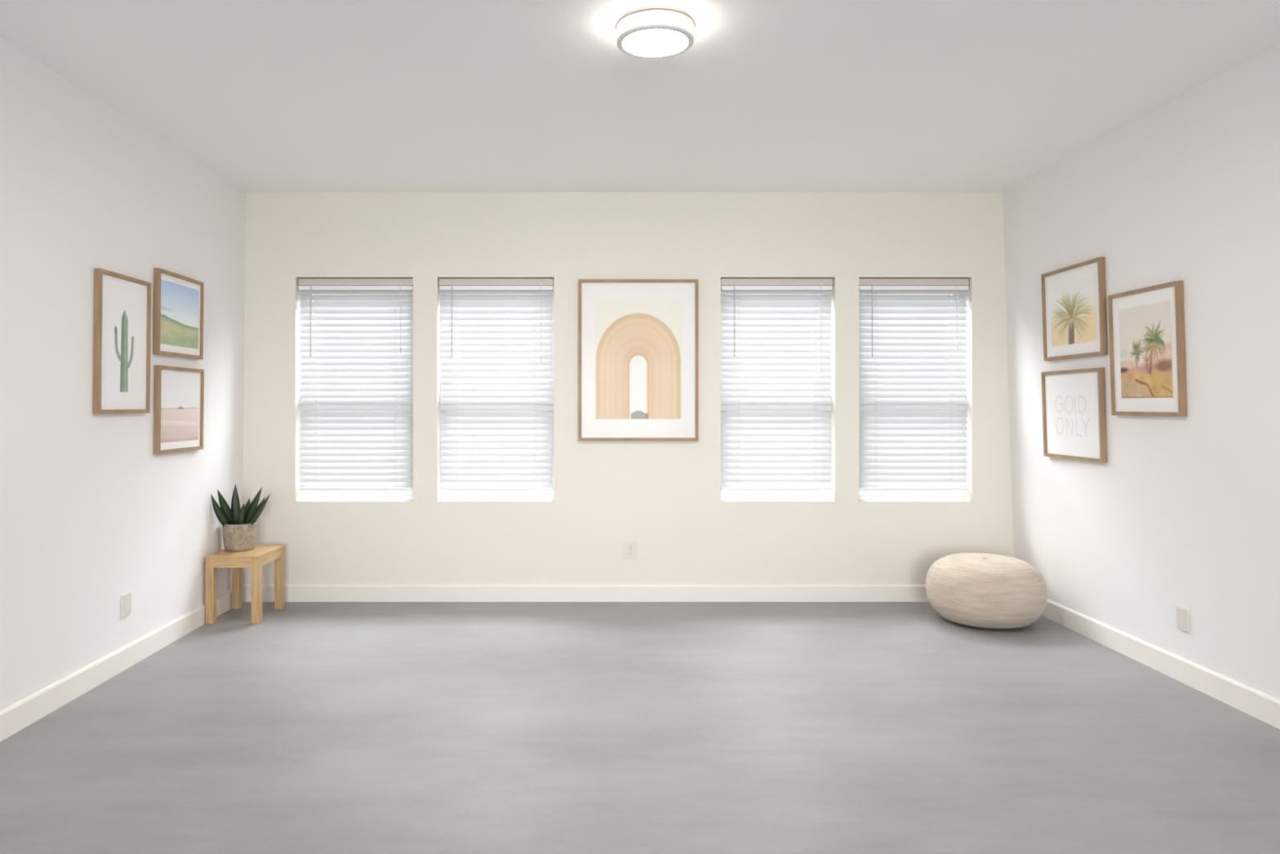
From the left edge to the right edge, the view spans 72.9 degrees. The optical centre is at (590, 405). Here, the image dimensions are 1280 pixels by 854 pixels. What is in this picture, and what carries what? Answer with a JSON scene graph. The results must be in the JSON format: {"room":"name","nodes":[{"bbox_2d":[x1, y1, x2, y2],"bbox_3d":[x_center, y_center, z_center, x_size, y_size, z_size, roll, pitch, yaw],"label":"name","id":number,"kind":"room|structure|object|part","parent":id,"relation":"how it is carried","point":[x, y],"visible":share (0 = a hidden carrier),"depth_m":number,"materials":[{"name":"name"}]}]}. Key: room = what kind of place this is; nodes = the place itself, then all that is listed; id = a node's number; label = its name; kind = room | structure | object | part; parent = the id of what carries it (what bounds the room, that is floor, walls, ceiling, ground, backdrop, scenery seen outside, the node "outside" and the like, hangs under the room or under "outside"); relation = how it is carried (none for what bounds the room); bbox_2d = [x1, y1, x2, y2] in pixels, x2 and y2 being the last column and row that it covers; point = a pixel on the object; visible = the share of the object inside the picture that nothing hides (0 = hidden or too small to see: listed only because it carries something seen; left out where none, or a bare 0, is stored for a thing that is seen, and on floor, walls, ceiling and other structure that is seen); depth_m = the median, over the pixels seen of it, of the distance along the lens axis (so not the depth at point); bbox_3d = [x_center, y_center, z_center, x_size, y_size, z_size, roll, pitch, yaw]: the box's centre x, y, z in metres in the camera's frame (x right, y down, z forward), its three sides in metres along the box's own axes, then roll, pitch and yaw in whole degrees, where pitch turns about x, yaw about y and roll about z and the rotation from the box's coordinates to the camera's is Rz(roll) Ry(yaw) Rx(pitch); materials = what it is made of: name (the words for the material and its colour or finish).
{"room":"empty living room","nodes":[
{"label":"empty living room","id":0,"kind":"room"},
{"bbox_2d":[0,36,245,711],"bbox_3d":[-2.291,-0.054,1.090,0.618,2.439,8.120,0,0,0],"label":"wall","id":1,"kind":"structure","parent":0,"point":[91,517],"depth_m":3.53,"materials":[{"name":"paint"}]},
{"bbox_2d":[92,268,151,413],"bbox_3d":[-2.039,-0.267,3.773,0.032,0.600,0.420,0,0,-1],"label":"framed picture","id":2,"kind":"object","parent":1,"relation":"attached to","point":[122,326],"visible":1,"depth_m":3.74,"materials":[{"name":"white paper"}]},
{"bbox_2d":[101,276,146,406],"bbox_3d":[-2.035,-0.267,3.773,0.001,0.542,0.362,1,0,-1],"label":"art print","id":3,"kind":"object","parent":2,"relation":"attached to","point":[123,304],"depth_m":3.76},
{"bbox_2d":[0,586,243,742],"bbox_3d":[-2.037,1.115,1.168,0.014,0.100,7.936,0,0,-1],"label":"baseboard","id":4,"kind":"structure","parent":1,"relation":"attached to","point":[22,713],"depth_m":3.59,"materials":[{"name":"white paint"}]},
{"bbox_2d":[120,592,131,617],"bbox_3d":[-2.060,0.884,3.834,0.010,0.096,0.072,1,0,0],"label":"outlet cover","id":5,"kind":"object","parent":1,"relation":"attached to","point":[126,599],"visible":1,"depth_m":3.83,"materials":[{"name":"white plastic"}]},
{"bbox_2d":[152,267,204,359],"bbox_3d":[-2.042,-0.445,4.296,0.030,0.405,0.477,0,0,-1],"label":"framed picture","id":6,"kind":"object","parent":1,"relation":"attached to","point":[178,300],"visible":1,"depth_m":4.26,"materials":[{"name":"paper"}]},
{"bbox_2d":[160,279,198,349],"bbox_3d":[-2.038,-0.447,4.295,0.001,0.305,0.403,1,0,-1],"label":"art print","id":7,"kind":"object","parent":6,"relation":"attached to","point":[179,303],"depth_m":4.28},
{"bbox_2d":[153,364,204,453],"bbox_3d":[-2.047,0.019,4.310,0.030,0.419,0.478,0,0,-1],"label":"framed picture","id":8,"kind":"object","parent":1,"relation":"attached to","point":[179,392],"visible":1,"depth_m":4.28,"materials":[{"name":"pink paper"}]},
{"bbox_2d":[160,373,199,442],"bbox_3d":[-2.043,0.011,4.308,0.001,0.330,0.404,1,0,-1],"label":"art print","id":9,"kind":"object","parent":8,"relation":"attached to","point":[180,393],"depth_m":4.29},
{"bbox_2d":[242,191,1013,584],"bbox_3d":[0.200,-0.054,5.235,5.600,2.439,0.170,0,0,0],"label":"wall","id":10,"kind":"structure","parent":0,"point":[664,496],"depth_m":5.15,"materials":[{"name":"paint"}]},
{"bbox_2d":[301,286,413,499],"bbox_3d":[-1.407,-0.098,5.278,0.700,1.340,0.074,0,0,0],"label":"window","id":11,"kind":"structure","parent":10,"relation":"in","point":[305,495],"depth_m":5.25,"materials":[{"name":"white plastic"}]},
{"bbox_2d":[297,278,413,490],"bbox_3d":[-1.407,-0.127,5.195,0.688,1.269,0.063,0,0,0],"label":"window blind","id":12,"kind":"object","parent":11,"relation":"attached to","point":[362,440],"visible":0.88,"depth_m":5.20,"materials":[{"name":"beige plastic"}]},
{"bbox_3d":[-1.407,0.499,5.202,0.682,0.017,0.045,0,0,0],"label":"rail","id":13,"kind":"part","parent":12,"relation":"part of","materials":[{"name":"white plastic"}]},
{"bbox_3d":[-1.168,-0.115,5.181,0.012,1.214,0.002,0,0,0],"label":"ladder cord","id":14,"kind":"part","parent":12,"relation":"part of","materials":[{"name":"white fabric"}]},
{"bbox_3d":[-1.136,-0.522,5.170,0.007,0.420,0.007,0,0,-23],"label":"lift cord","id":15,"kind":"part","parent":12,"relation":"part of","materials":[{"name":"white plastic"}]},
{"bbox_3d":[-1.407,0.217,5.272,0.630,0.655,0.022,0,0,0],"label":"sash","id":16,"kind":"part","parent":11,"relation":"part of","materials":[{"name":"white plastic"}]},
{"bbox_3d":[-1.407,-0.409,5.296,0.630,0.648,0.022,0,0,0],"label":"sash","id":17,"kind":"part","parent":11,"relation":"part of","materials":[{"name":"white plastic"}]},
{"bbox_2d":[440,279,554,499],"bbox_3d":[-0.565,-0.098,5.278,0.697,1.340,0.074,0,0,0],"label":"window","id":18,"kind":"structure","parent":10,"relation":"in","point":[444,495],"depth_m":5.25,"materials":[{"name":"white plastic"}]},
{"bbox_2d":[439,278,553,490],"bbox_3d":[-0.565,-0.127,5.195,0.685,1.269,0.063,0,0,0],"label":"window blind","id":19,"kind":"object","parent":18,"relation":"attached to","point":[496,434],"visible":1,"depth_m":5.20,"materials":[{"name":"beige plastic"}]},
{"bbox_3d":[-0.802,-0.115,5.181,0.012,1.214,0.002,0,0,0],"label":"ladder cord","id":20,"kind":"part","parent":19,"relation":"part of","materials":[{"name":"white fabric"}]},
{"bbox_3d":[-0.565,0.499,5.202,0.679,0.017,0.045,0,0,0],"label":"rail","id":21,"kind":"part","parent":19,"relation":"part of","materials":[{"name":"white plastic"}]},
{"bbox_3d":[-0.328,-0.115,5.181,0.012,1.214,0.002,0,0,0],"label":"ladder cord","id":22,"kind":"part","parent":19,"relation":"part of","materials":[{"name":"white fabric"}]},
{"bbox_3d":[-0.295,-0.497,5.170,0.007,0.470,0.007,0,0,-23],"label":"lift cord","id":23,"kind":"part","parent":19,"relation":"part of","materials":[{"name":"white fabric"}]},
{"bbox_3d":[-0.565,-0.409,5.296,0.627,0.648,0.022,0,0,0],"label":"sash","id":24,"kind":"part","parent":18,"relation":"part of","materials":[{"name":"white plastic"}]},
{"bbox_3d":[-0.565,0.217,5.272,0.627,0.655,0.022,0,0,0],"label":"sash","id":25,"kind":"part","parent":18,"relation":"part of","materials":[{"name":"white plastic"}]},
{"bbox_2d":[242,584,928,601],"bbox_3d":[0.225,1.115,5.143,4.610,0.100,0.014,0,0,0],"label":"baseboard","id":26,"kind":"structure","parent":10,"relation":"attached to","point":[292,593],"depth_m":5.14,"materials":[{"name":"white paint"}]},
{"bbox_2d":[624,540,636,558],"bbox_3d":[0.238,0.856,5.146,0.072,0.104,0.008,0,0,0],"label":"electrical outlet","id":27,"kind":"object","parent":10,"relation":"attached to","point":[630,546],"visible":1,"depth_m":5.14,"materials":[{"name":"white plastic"}]},
{"bbox_2d":[627,543,633,548],"bbox_3d":[0.238,0.836,5.143,0.034,0.027,0.002,0,0,0],"label":"receptacle","id":28,"kind":"object","parent":27,"relation":"attached to","point":[629,545],"depth_m":5.14,"materials":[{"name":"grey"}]},
{"bbox_2d":[627,551,633,555],"bbox_3d":[0.238,0.877,5.143,0.034,0.027,0.002,0,0,0],"label":"receptacle","id":29,"kind":"object","parent":27,"relation":"attached to","point":[629,553],"depth_m":5.14,"materials":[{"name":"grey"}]},
{"bbox_2d":[578,279,698,440],"bbox_3d":[0.285,-0.270,5.136,0.712,0.958,0.026,0,0,0],"label":"framed picture","id":30,"kind":"object","parent":10,"relation":"attached to","point":[638,339],"visible":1,"depth_m":5.13,"materials":[{"name":"white paper"}]},
{"bbox_2d":[594,301,681,418],"bbox_3d":[0.285,-0.271,5.132,0.518,0.699,0.001,0,0,0],"label":"art print","id":31,"kind":"object","parent":30,"relation":"attached to","point":[637,344],"depth_m":5.13},
{"bbox_2d":[720,286,830,499],"bbox_3d":[1.118,-0.098,5.278,0.682,1.340,0.074,0,0,0],"label":"window","id":32,"kind":"structure","parent":10,"relation":"in","point":[725,495],"depth_m":5.25,"materials":[{"name":"white plastic"}]},
{"bbox_3d":[1.118,-0.409,5.296,0.612,0.648,0.022,0,0,0],"label":"sash","id":33,"kind":"part","parent":32,"relation":"part of","materials":[{"name":"white plastic"}]},
{"bbox_3d":[1.118,0.217,5.272,0.612,0.655,0.022,0,0,0],"label":"sash","id":34,"kind":"part","parent":32,"relation":"part of","materials":[{"name":"white plastic"}]},
{"bbox_2d":[720,278,832,490],"bbox_3d":[1.118,-0.127,5.195,0.670,1.269,0.063,0,0,0],"label":"window blind","id":35,"kind":"object","parent":32,"relation":"attached to","point":[775,433],"visible":0.98,"depth_m":5.20,"materials":[{"name":"beige plastic"}]},
{"bbox_3d":[0.888,-0.115,5.181,0.012,1.214,0.002,0,0,0],"label":"ladder cord","id":36,"kind":"part","parent":35,"relation":"part of","materials":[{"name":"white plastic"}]},
{"bbox_3d":[1.118,0.499,5.202,0.664,0.017,0.045,0,0,0],"label":"rail","id":37,"kind":"part","parent":35,"relation":"part of","materials":[{"name":"white plastic"}]},
{"bbox_3d":[1.348,-0.115,5.181,0.012,1.214,0.002,0,0,0],"label":"ladder cord","id":38,"kind":"part","parent":35,"relation":"part of","materials":[{"name":"white fabric"}]},
{"bbox_3d":[1.381,-0.467,5.170,0.007,0.530,0.007,0,0,-23],"label":"lift cord","id":39,"kind":"part","parent":35,"relation":"part of","materials":[{"name":"white fabric"}]},
{"bbox_2d":[859,293,964,499],"bbox_3d":[1.938,-0.098,5.278,0.672,1.340,0.074,0,0,0],"label":"window","id":40,"kind":"structure","parent":10,"relation":"in","point":[954,495],"depth_m":5.25,"materials":[{"name":"white plastic"}]},
{"bbox_3d":[1.938,-0.409,5.296,0.602,0.648,0.022,0,0,0],"label":"sash","id":41,"kind":"part","parent":40,"relation":"part of","materials":[{"name":"white plastic"}]},
{"bbox_3d":[1.938,0.217,5.272,0.602,0.655,0.022,0,0,0],"label":"sash","id":42,"kind":"part","parent":40,"relation":"part of","materials":[{"name":"white plastic"}]},
{"bbox_2d":[859,278,968,490],"bbox_3d":[1.938,-0.127,5.195,0.660,1.269,0.063,0,0,0],"label":"window blind","id":43,"kind":"object","parent":40,"relation":"attached to","point":[913,437],"visible":0.93,"depth_m":5.20,"materials":[{"name":"beige plastic"}]},
{"bbox_3d":[1.938,0.499,5.202,0.654,0.017,0.045,0,0,0],"label":"rail","id":44,"kind":"part","parent":43,"relation":"part of","materials":[{"name":"white plastic"}]},
{"bbox_3d":[2.196,-0.532,5.170,0.007,0.400,0.007,0,0,-23],"label":"lift cord","id":45,"kind":"part","parent":43,"relation":"part of","materials":[{"name":"white fabric"}]},
{"bbox_2d":[0,601,1279,853],"bbox_3d":[0.200,1.225,1.175,5.600,0.120,8.290,0,0,0],"label":"floor","id":46,"kind":"structure","parent":0,"point":[311,727],"depth_m":2.96,"materials":[{"name":"grey concrete"}]},
{"bbox_2d":[205,544,284,623],"bbox_3d":[-1.912,0.984,4.803,0.288,0.362,0.383,0,0,0],"label":"side table","id":47,"kind":"object","parent":46,"relation":"on","point":[260,555],"visible":0.89,"depth_m":4.64,"materials":[{"name":"brown wood"}]},
{"bbox_3d":[-2.034,0.990,4.633,0.043,0.351,0.043,0,0,0],"label":"leg","id":48,"kind":"part","parent":47,"relation":"part of","materials":[{"name":"brown wood"}]},
{"bbox_3d":[-2.034,0.990,4.973,0.043,0.351,0.043,0,0,0],"label":"leg","id":49,"kind":"part","parent":47,"relation":"part of","materials":[{"name":"brown wood"}]},
{"bbox_2d":[210,484,270,551],"bbox_3d":[-1.949,0.619,4.817,0.301,0.369,0.209,0,0,-22],"label":"potted plant","id":50,"kind":"object","parent":47,"relation":"on","point":[239,524],"visible":1,"depth_m":4.77,"materials":[{"name":"green plant"}]},
{"bbox_3d":[-1.960,0.728,4.828,0.180,0.151,0.180,0,0,0],"label":"pot","id":51,"kind":"part","parent":50,"relation":"part of","materials":[{"name":"stone"}]},
{"bbox_3d":[-1.790,0.990,4.633,0.043,0.351,0.043,0,0,0],"label":"leg","id":52,"kind":"part","parent":47,"relation":"part of","materials":[{"name":"brown wood"}]},
{"bbox_3d":[-1.790,0.990,4.973,0.043,0.351,0.043,0,0,0],"label":"leg","id":53,"kind":"part","parent":47,"relation":"part of","materials":[{"name":"brown wood"}]},
{"bbox_2d":[925,552,1046,628],"bbox_3d":[2.127,0.989,4.660,0.594,0.352,0.593,0,0,0],"label":"pouf","id":54,"kind":"object","parent":46,"relation":"on","point":[983,590],"visible":1,"depth_m":4.44,"materials":[{"name":"fabric"}]},
{"bbox_2d":[0,0,1279,191],"bbox_3d":[0.200,-1.334,1.175,5.600,0.120,8.290,0,0,0],"label":"ceiling","id":55,"kind":"structure","parent":0,"point":[266,95],"depth_m":3.39,"materials":[{"name":"white paint"}]},
{"bbox_2d":[615,5,695,58],"bbox_3d":[0.216,-1.239,2.876,0.265,0.070,0.265,0,0,0],"label":"ceiling light","id":56,"kind":"object","parent":55,"relation":"attached to","point":[656,32],"visible":1,"depth_m":2.81,"materials":[{"name":"white glass"}]},
{"bbox_2d":[1002,43,1279,699],"bbox_3d":[2.664,-0.054,1.090,0.672,2.439,8.120,0,0,0],"label":"wall","id":57,"kind":"structure","parent":0,"point":[1184,512],"depth_m":3.61,"materials":[{"name":"paint"}]},
{"bbox_2d":[1040,257,1107,360],"bbox_3d":[2.455,-0.477,4.401,0.040,0.468,0.551,0,0,1],"label":"framed picture","id":58,"kind":"object","parent":57,"relation":"attached to","point":[1074,309],"visible":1,"depth_m":4.36,"materials":[{"name":"white paper"}]},
{"bbox_2d":[1049,275,1096,346],"bbox_3d":[2.452,-0.474,4.396,0.001,0.319,0.417,-2,0,1],"label":"art print","id":59,"kind":"object","parent":58,"relation":"attached to","point":[1073,304],"depth_m":4.38},
{"bbox_2d":[1040,367,1107,462],"bbox_3d":[2.471,0.045,4.431,0.040,0.458,0.553,0,0,1],"label":"framed picture","id":60,"kind":"object","parent":57,"relation":"attached to","point":[1074,427],"visible":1,"depth_m":4.39,"materials":[{"name":"white paper"}]},
{"bbox_2d":[1045,373,1099,456],"bbox_3d":[2.468,0.045,4.431,0.001,0.400,0.495,-2,0,1],"label":"art print","id":61,"kind":"object","parent":60,"relation":"attached to","point":[1072,401],"depth_m":4.41},
{"bbox_2d":[1107,280,1187,416],"bbox_3d":[2.453,-0.237,3.821,0.043,0.563,0.491,0,0,1],"label":"framed picture","id":62,"kind":"object","parent":57,"relation":"attached to","point":[1147,331],"visible":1,"depth_m":3.79,"materials":[{"name":"beige paper"}]},
{"bbox_2d":[1119,300,1173,398],"bbox_3d":[2.449,-0.239,3.818,0.001,0.408,0.362,-2,0,1],"label":"art print","id":63,"kind":"object","parent":62,"relation":"attached to","point":[1144,331],"depth_m":3.81},
{"bbox_2d":[1041,598,1279,728],"bbox_3d":[2.458,1.115,1.168,0.014,0.100,7.937,0,0,1],"label":"baseboard","id":64,"kind":"structure","parent":57,"relation":"attached to","point":[1264,707],"depth_m":3.69,"materials":[{"name":"white paint"}]},
{"bbox_2d":[1176,605,1190,632],"bbox_3d":[2.493,0.898,3.634,0.010,0.096,0.072,-2,0,1],"label":"outlet cover","id":65,"kind":"object","parent":57,"relation":"attached to","point":[1183,614],"visible":1,"depth_m":3.63,"materials":[{"name":"white plastic"}]}
]}

